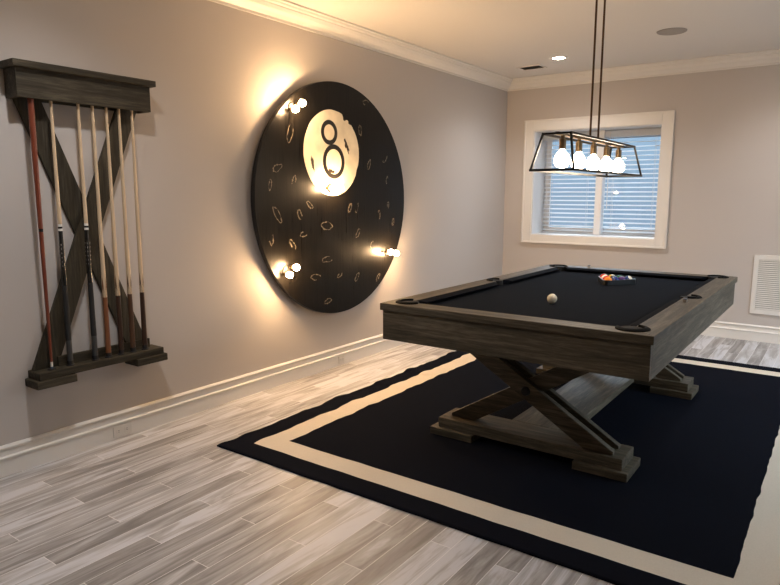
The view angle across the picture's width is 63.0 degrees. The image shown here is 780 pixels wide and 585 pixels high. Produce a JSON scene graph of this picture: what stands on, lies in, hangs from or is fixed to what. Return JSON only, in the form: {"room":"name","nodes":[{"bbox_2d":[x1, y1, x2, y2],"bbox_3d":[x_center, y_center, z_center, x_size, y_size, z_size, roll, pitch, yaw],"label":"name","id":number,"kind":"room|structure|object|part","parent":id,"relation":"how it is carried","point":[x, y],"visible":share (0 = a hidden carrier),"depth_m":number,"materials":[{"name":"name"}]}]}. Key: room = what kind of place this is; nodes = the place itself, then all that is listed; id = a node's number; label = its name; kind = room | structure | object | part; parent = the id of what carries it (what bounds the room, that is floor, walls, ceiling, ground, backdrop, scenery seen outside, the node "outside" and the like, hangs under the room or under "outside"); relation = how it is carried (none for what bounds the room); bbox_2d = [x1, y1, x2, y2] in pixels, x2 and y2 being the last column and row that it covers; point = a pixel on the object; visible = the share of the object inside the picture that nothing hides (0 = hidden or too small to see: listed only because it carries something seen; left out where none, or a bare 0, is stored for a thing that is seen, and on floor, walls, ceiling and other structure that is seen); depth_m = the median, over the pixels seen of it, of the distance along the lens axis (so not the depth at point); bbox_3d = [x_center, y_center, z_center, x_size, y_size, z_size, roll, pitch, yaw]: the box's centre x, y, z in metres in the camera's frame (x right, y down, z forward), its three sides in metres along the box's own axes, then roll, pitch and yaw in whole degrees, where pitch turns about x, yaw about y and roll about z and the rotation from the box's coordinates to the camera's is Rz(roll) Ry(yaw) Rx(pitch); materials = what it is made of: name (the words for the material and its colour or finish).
{"room":"billiard room","nodes":[
{"label":"billiard room","id":0,"kind":"room"},
{"bbox_2d":[0,0,507,445],"bbox_3d":[-1.331,-0.570,4.030,0.200,2.710,9.820,6,11,35],"label":"wall","id":1,"kind":"structure","parent":0,"point":[213,303],"depth_m":4.02,"materials":[{"name":"grey paint"}]},
{"bbox_2d":[0,58,167,389],"bbox_3d":[-1.586,-0.348,3.402,0.145,1.596,0.760,6,11,35],"label":"cue rack","id":2,"kind":"object","parent":1,"relation":"attached to","point":[41,82],"visible":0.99,"depth_m":3.35,"materials":[{"name":"brown wood"}]},
{"bbox_2d":[27,98,52,367],"bbox_3d":[-1.740,-0.329,3.170,0.030,1.455,0.030,6,11,35],"label":"pool cue","id":3,"kind":"object","parent":2,"relation":"on","point":[30,102],"visible":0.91,"depth_m":3.15,"materials":[{"name":"red wood"}]},
{"bbox_2d":[49,101,73,364],"bbox_3d":[-1.683,-0.341,3.248,0.030,1.455,0.030,6,11,35],"label":"pool cue","id":4,"kind":"object","parent":2,"relation":"on","point":[68,336],"visible":0.88,"depth_m":3.26,"materials":[{"name":"black wood"}]},
{"bbox_2d":[0,58,155,87],"bbox_3d":[-1.583,-1.121,3.286,0.145,0.032,0.755,6,11,35],"label":"shelf","id":5,"kind":"object","parent":2,"relation":"attached to","point":[11,64],"depth_m":3.18,"materials":[{"name":"brown wood"}]},
{"bbox_2d":[76,104,97,358],"bbox_3d":[-1.603,-0.358,3.358,0.030,1.455,0.030,6,11,35],"label":"pool cue","id":6,"kind":"object","parent":2,"relation":"on","point":[85,215],"visible":0.9,"depth_m":3.38,"materials":[{"name":"black wood"}]},
{"bbox_2d":[28,344,163,380],"bbox_3d":[-1.598,0.379,3.519,0.121,0.039,0.720,6,11,35],"label":"shelf","id":7,"kind":"object","parent":2,"relation":"attached to","point":[60,371],"depth_m":3.43,"materials":[{"name":"brown wood"}]},
{"bbox_2d":[91,106,111,356],"bbox_3d":[-1.558,-0.367,3.421,0.030,1.455,0.030,6,11,35],"label":"pool cue","id":8,"kind":"object","parent":2,"relation":"on","point":[100,231],"visible":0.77,"depth_m":3.44,"materials":[{"name":"beige wood"}]},
{"bbox_3d":[-1.582,0.328,3.552,0.014,0.053,0.540,6,11,35],"label":"rail","id":9,"kind":"part","parent":2,"relation":"part of","materials":[{"name":"brown wood"}]},
{"bbox_2d":[105,107,123,353],"bbox_3d":[-1.513,-0.377,3.482,0.030,1.455,0.030,6,11,35],"label":"pool cue","id":10,"kind":"object","parent":2,"relation":"on","point":[114,241],"visible":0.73,"depth_m":3.50,"materials":[{"name":"beige wood"}]},
{"bbox_2d":[117,109,135,350],"bbox_3d":[-1.471,-0.386,3.540,0.030,1.455,0.030,6,11,35],"label":"pool cue","id":11,"kind":"object","parent":2,"relation":"on","point":[126,241],"visible":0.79,"depth_m":3.56,"materials":[{"name":"beige wood"}]},
{"bbox_2d":[130,110,147,348],"bbox_3d":[-1.427,-0.395,3.602,0.030,1.455,0.030,6,11,35],"label":"pool cue","id":12,"kind":"object","parent":2,"relation":"on","point":[139,250],"visible":0.81,"depth_m":3.62,"materials":[{"name":"beige wood"}]},
{"bbox_2d":[113,422,131,437],"bbox_3d":[-1.559,0.801,3.713,0.006,0.066,0.116,6,11,35],"label":"wall outlet","id":13,"kind":"object","parent":1,"relation":"attached to","point":[126,428],"visible":1,"depth_m":3.71,"materials":[{"name":"grey plastic"}]},
{"bbox_2d":[0,334,405,477],"bbox_3d":[-1.307,0.715,4.071,0.022,0.158,9.200,6,11,35],"label":"baseboard","id":14,"kind":"structure","parent":1,"relation":"attached to","point":[30,452],"depth_m":3.98,"materials":[{"name":"white paint"}]},
{"bbox_2d":[251,81,403,312],"bbox_3d":[-0.381,-0.729,5.031,0.164,1.800,1.800,6,11,35],"label":"eight-ball wall art","id":15,"kind":"object","parent":1,"relation":"attached to","point":[327,186],"visible":1,"depth_m":4.91,"materials":[{"name":"black wood"}]},
{"bbox_2d":[282,264,299,277],"bbox_3d":[-0.715,-0.156,4.592,0.098,0.097,0.119,6,11,35],"label":"lamp","id":16,"kind":"object","parent":15,"relation":"attached to","point":[287,269],"depth_m":4.60,"materials":[{"name":"white metal"}]},
{"bbox_2d":[288,100,305,112],"bbox_3d":[-0.658,-1.314,4.492,0.098,0.097,0.119,6,11,35],"label":"lamp","id":17,"kind":"object","parent":15,"relation":"attached to","point":[293,105],"depth_m":4.49,"materials":[{"name":"white metal"}]},
{"bbox_2d":[326,184,342,192],"bbox_3d":[-0.427,-0.803,4.898,0.098,0.068,0.134,6,11,35],"label":"lamp","id":18,"kind":"object","parent":15,"relation":"attached to","point":[330,188],"depth_m":4.90,"materials":[{"name":"white metal"}]},
{"bbox_2d":[384,248,398,255],"bbox_3d":[0.013,-0.351,5.590,0.098,0.068,0.132,6,11,35],"label":"lamp","id":19,"kind":"object","parent":15,"relation":"attached to","point":[387,251],"depth_m":5.59,"materials":[{"name":"white metal"}]},
{"bbox_2d":[339,355,343,363],"bbox_3d":[-0.404,0.559,5.309,0.006,0.066,0.070,6,11,35],"label":"wall outlet","id":20,"kind":"object","parent":1,"relation":"attached to","point":[341,358],"visible":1,"depth_m":5.30,"materials":[{"name":"grey plastic"}]},
{"bbox_2d":[208,0,512,90],"bbox_3d":[-1.264,-1.825,3.654,0.118,0.115,9.200,6,11,35],"label":"trim","id":21,"kind":"structure","parent":1,"relation":"attached to","point":[287,12],"depth_m":5.06,"materials":[{"name":"white paint"}]},
{"bbox_2d":[0,335,779,584],"bbox_3d":[0.740,1.047,2.776,5.300,0.100,9.820,6,11,35],"label":"floor","id":22,"kind":"structure","parent":0,"point":[164,504],"depth_m":2.78,"materials":[{"name":"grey wood"}]},
{"bbox_2d":[217,351,779,584],"bbox_3d":[1.270,0.755,4.282,2.851,0.021,3.761,6,11,35],"label":"area rug","id":23,"kind":"object","parent":22,"relation":"on","point":[701,505],"visible":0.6,"depth_m":3.26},
{"bbox_2d":[380,264,737,482],"bbox_3d":[1.238,0.367,4.122,1.428,0.822,2.453,6,11,35],"label":"pool table","id":24,"kind":"object","parent":23,"relation":"on","point":[602,339],"visible":0.99,"depth_m":3.43,"materials":[{"name":"grey wood"}]},
{"bbox_2d":[417,282,497,303],"bbox_3d":[0.448,0.004,3.943,0.048,0.031,0.994,6,11,35],"label":"cushion","id":25,"kind":"object","parent":24,"relation":"on","point":[461,293],"depth_m":3.90,"materials":[{"name":"black fabric"}]},
{"bbox_3d":[0.706,-0.068,4.441,0.118,0.039,2.451,6,11,35],"label":"rail","id":26,"kind":"part","parent":24,"relation":"part of","materials":[{"name":"grey wood"}]},
{"bbox_2d":[421,303,611,325],"bbox_3d":[0.607,0.119,3.192,1.088,0.031,0.048,6,11,35],"label":"cushion","id":27,"kind":"object","parent":24,"relation":"on","point":[421,303],"depth_m":3.14,"materials":[{"name":"black fabric"}]},
{"bbox_3d":[0.559,0.133,3.125,1.426,0.039,0.118,6,11,35],"label":"rail","id":28,"kind":"part","parent":24,"relation":"part of","materials":[{"name":"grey wood"}]},
{"bbox_2d":[503,267,558,283],"bbox_3d":[1.099,-0.132,4.842,0.048,0.031,0.994,6,11,35],"label":"cushion","id":29,"kind":"object","parent":24,"relation":"on","point":[529,276],"depth_m":4.78,"materials":[{"name":"black fabric"}]},
{"bbox_2d":[547,294,556,303],"bbox_3d":[0.933,0.036,3.661,0.057,0.057,0.057,6,11,35],"label":"cue ball","id":30,"kind":"object","parent":24,"relation":"on","point":[552,298],"visible":1,"depth_m":3.64,"materials":[{"name":"beige plastic"}]},
{"bbox_2d":[598,276,635,285],"bbox_3d":[1.570,-0.079,4.489,0.265,0.035,0.246,6,11,35],"label":"ball rack","id":31,"kind":"object","parent":24,"relation":"on","point":[627,281],"visible":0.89,"depth_m":4.43,"materials":[{"name":"black plastic"}]},
{"bbox_2d":[564,267,708,280],"bbox_3d":[1.870,-0.145,4.936,1.088,0.031,0.048,6,11,35],"label":"cushion","id":32,"kind":"object","parent":24,"relation":"on","point":[683,277],"depth_m":4.90,"materials":[{"name":"black fabric"}]},
{"bbox_3d":[1.918,-0.152,5.003,1.426,0.039,0.118,6,11,35],"label":"rail","id":33,"kind":"part","parent":24,"relation":"part of","materials":[{"name":"grey wood"}]},
{"bbox_2d":[629,298,681,325],"bbox_3d":[1.378,0.107,3.285,0.048,0.031,0.994,6,11,35],"label":"cushion","id":34,"kind":"object","parent":24,"relation":"on","point":[669,305],"depth_m":3.21,"materials":[{"name":"black fabric"}]},
{"bbox_3d":[1.771,0.049,3.687,0.118,0.039,2.451,6,11,35],"label":"rail","id":35,"kind":"part","parent":24,"relation":"part of","materials":[{"name":"grey wood"}]},
{"bbox_2d":[680,278,714,295],"bbox_3d":[2.029,-0.030,4.184,0.048,0.031,0.994,6,11,35],"label":"cushion","id":36,"kind":"object","parent":24,"relation":"on","point":[699,287],"depth_m":4.10,"materials":[{"name":"black fabric"}]},
{"bbox_2d":[288,0,779,78],"bbox_3d":[0.745,-1.731,2.351,5.300,0.100,9.820,6,11,35],"label":"ceiling","id":37,"kind":"structure","parent":0,"point":[497,36],"depth_m":5.01,"materials":[{"name":"white paint"}]},
{"bbox_2d":[516,64,546,70],"bbox_3d":[1.460,-2.317,6.558,0.260,0.010,0.190,6,11,35],"label":"ceiling vent","id":38,"kind":"object","parent":37,"relation":"in","point":[538,66],"visible":1,"depth_m":6.55,"materials":[{"name":"black metal"}]},
{"bbox_2d":[550,56,567,59],"bbox_3d":[1.619,-2.249,6.106,0.170,0.008,0.170,6,11,35],"label":"recessed light","id":39,"kind":"object","parent":37,"relation":"in","point":[553,57],"visible":1,"depth_m":6.09,"materials":[{"name":"white paint"}]},
{"bbox_2d":[529,0,641,176],"bbox_3d":[1.269,-1.320,3.900,0.256,1.177,1.368,6,11,35],"label":"pendant light","id":40,"kind":"object","parent":37,"relation":"hanging from","point":[562,159],"visible":1,"depth_m":3.87,"materials":[{"name":"black metal"}]},
{"bbox_2d":[554,135,569,167],"bbox_3d":[0.960,-0.782,3.546,0.088,0.178,0.088,6,11,35],"label":"bulb","id":41,"kind":"object","parent":40,"relation":"attached to","point":[562,159],"depth_m":3.52,"materials":[{"name":"white glass"}]},
{"bbox_2d":[571,139,585,168],"bbox_3d":[1.114,-0.814,3.759,0.088,0.178,0.088,6,11,35],"label":"bulb","id":42,"kind":"object","parent":40,"relation":"attached to","point":[579,159],"depth_m":3.74,"materials":[{"name":"white glass"}]},
{"bbox_3d":[1.268,-0.843,3.973,0.256,0.213,1.368,6,11,35],"label":"frame","id":43,"kind":"part","parent":40,"relation":"part of","materials":[{"name":"black metal"}]},
{"bbox_2d":[586,142,599,169],"bbox_3d":[1.268,-0.847,3.972,0.088,0.178,0.088,6,11,35],"label":"bulb","id":44,"kind":"object","parent":40,"relation":"attached to","point":[593,162],"depth_m":3.95,"materials":[{"name":"white glass"}]},
{"bbox_3d":[1.225,-1.405,3.825,0.013,0.938,0.013,6,11,35],"label":"rod","id":45,"kind":"part","parent":40,"relation":"part of","materials":[{"name":"brown metal"}]},
{"bbox_3d":[1.313,-1.423,3.946,0.013,0.938,0.013,6,11,35],"label":"rod","id":46,"kind":"part","parent":40,"relation":"part of","materials":[{"name":"brown metal"}]},
{"bbox_2d":[599,145,612,170],"bbox_3d":[1.422,-0.879,4.185,0.088,0.178,0.088,6,11,35],"label":"bulb","id":47,"kind":"object","parent":40,"relation":"attached to","point":[606,164],"depth_m":4.16,"materials":[{"name":"white glass"}]},
{"bbox_2d":[612,147,624,172],"bbox_3d":[1.577,-0.911,4.399,0.088,0.178,0.088,6,11,35],"label":"bulb","id":48,"kind":"object","parent":40,"relation":"attached to","point":[618,165],"depth_m":4.38,"materials":[{"name":"white glass"}]},
{"bbox_2d":[656,28,686,34],"bbox_3d":[2.266,-2.097,5.119,0.230,0.008,0.230,6,11,35],"label":"ceiling speaker","id":49,"kind":"object","parent":37,"relation":"attached to","point":[669,31],"visible":1,"depth_m":5.10,"materials":[{"name":"grey"}]},
{"bbox_2d":[502,64,779,326],"bbox_3d":[3.478,-0.915,6.342,4.900,2.710,0.420,6,11,35],"label":"wall","id":50,"kind":"structure","parent":0,"point":[724,211],"depth_m":6.33,"materials":[{"name":"grey paint"}]},
{"bbox_2d":[521,110,674,248],"bbox_3d":[2.317,-1.234,7.105,1.607,1.391,0.428,6,11,35],"label":"window","id":51,"kind":"structure","parent":50,"relation":"in","point":[532,204],"depth_m":7.10,"materials":[{"name":"white paint"}]},
{"bbox_2d":[541,131,597,233],"bbox_3d":[2.077,-1.261,7.382,0.628,1.147,0.095,6,11,35],"label":"window blind","id":52,"kind":"object","parent":51,"relation":"attached to","point":[548,138],"visible":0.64,"depth_m":7.42,"materials":[{"name":"white plastic"}]},
{"bbox_3d":[2.083,-0.703,7.478,0.624,0.014,0.048,6,11,35],"label":"rail","id":53,"kind":"part","parent":52,"relation":"part of","materials":[{"name":"white plastic"}]},
{"bbox_3d":[2.159,-1.267,7.417,0.685,1.107,0.028,6,11,35],"label":"sash","id":54,"kind":"part","parent":51,"relation":"part of","materials":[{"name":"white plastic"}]},
{"bbox_3d":[2.422,-1.241,7.250,1.360,1.157,0.070,6,11,35],"label":"frame","id":55,"kind":"part","parent":51,"relation":"part of","materials":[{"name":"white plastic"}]},
{"bbox_3d":[2.685,-1.215,7.083,0.685,1.107,0.028,6,11,35],"label":"sash","id":56,"kind":"part","parent":51,"relation":"part of","materials":[{"name":"white plastic"}]},
{"bbox_2d":[601,128,660,236],"bbox_3d":[2.657,-1.197,6.971,0.633,1.147,0.095,6,11,35],"label":"window blind","id":57,"kind":"object","parent":51,"relation":"attached to","point":[650,131],"visible":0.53,"depth_m":6.97,"materials":[{"name":"white plastic"}]},
{"bbox_3d":[2.663,-0.639,7.067,0.629,0.014,0.048,6,11,35],"label":"rail","id":58,"kind":"part","parent":57,"relation":"part of","materials":[{"name":"white plastic"}]},
{"bbox_3d":[2.825,-1.155,6.839,0.003,1.088,0.002,6,11,35],"label":"ladder cord","id":59,"kind":"part","parent":57,"relation":"part of","materials":[{"name":"white fabric"}]},
{"bbox_2d":[507,49,779,91],"bbox_3d":[3.324,-2.165,5.930,4.900,0.115,0.118,6,11,35],"label":"trim","id":60,"kind":"structure","parent":50,"relation":"attached to","point":[766,57],"depth_m":6.39,"materials":[{"name":"white paint"}]},
{"bbox_2d":[700,321,779,343],"bbox_3d":[3.347,0.373,6.357,4.900,0.158,0.022,6,11,35],"label":"baseboard","id":61,"kind":"structure","parent":50,"relation":"attached to","point":[749,332],"depth_m":6.26,"materials":[{"name":"white paint"}]},
{"bbox_2d":[749,255,779,315],"bbox_3d":[3.760,-0.055,5.998,0.612,0.570,0.014,6,11,35],"label":"air vent","id":62,"kind":"object","parent":50,"relation":"in","point":[765,292],"visible":1,"depth_m":6.11,"materials":[{"name":"white metal"}]}
]}

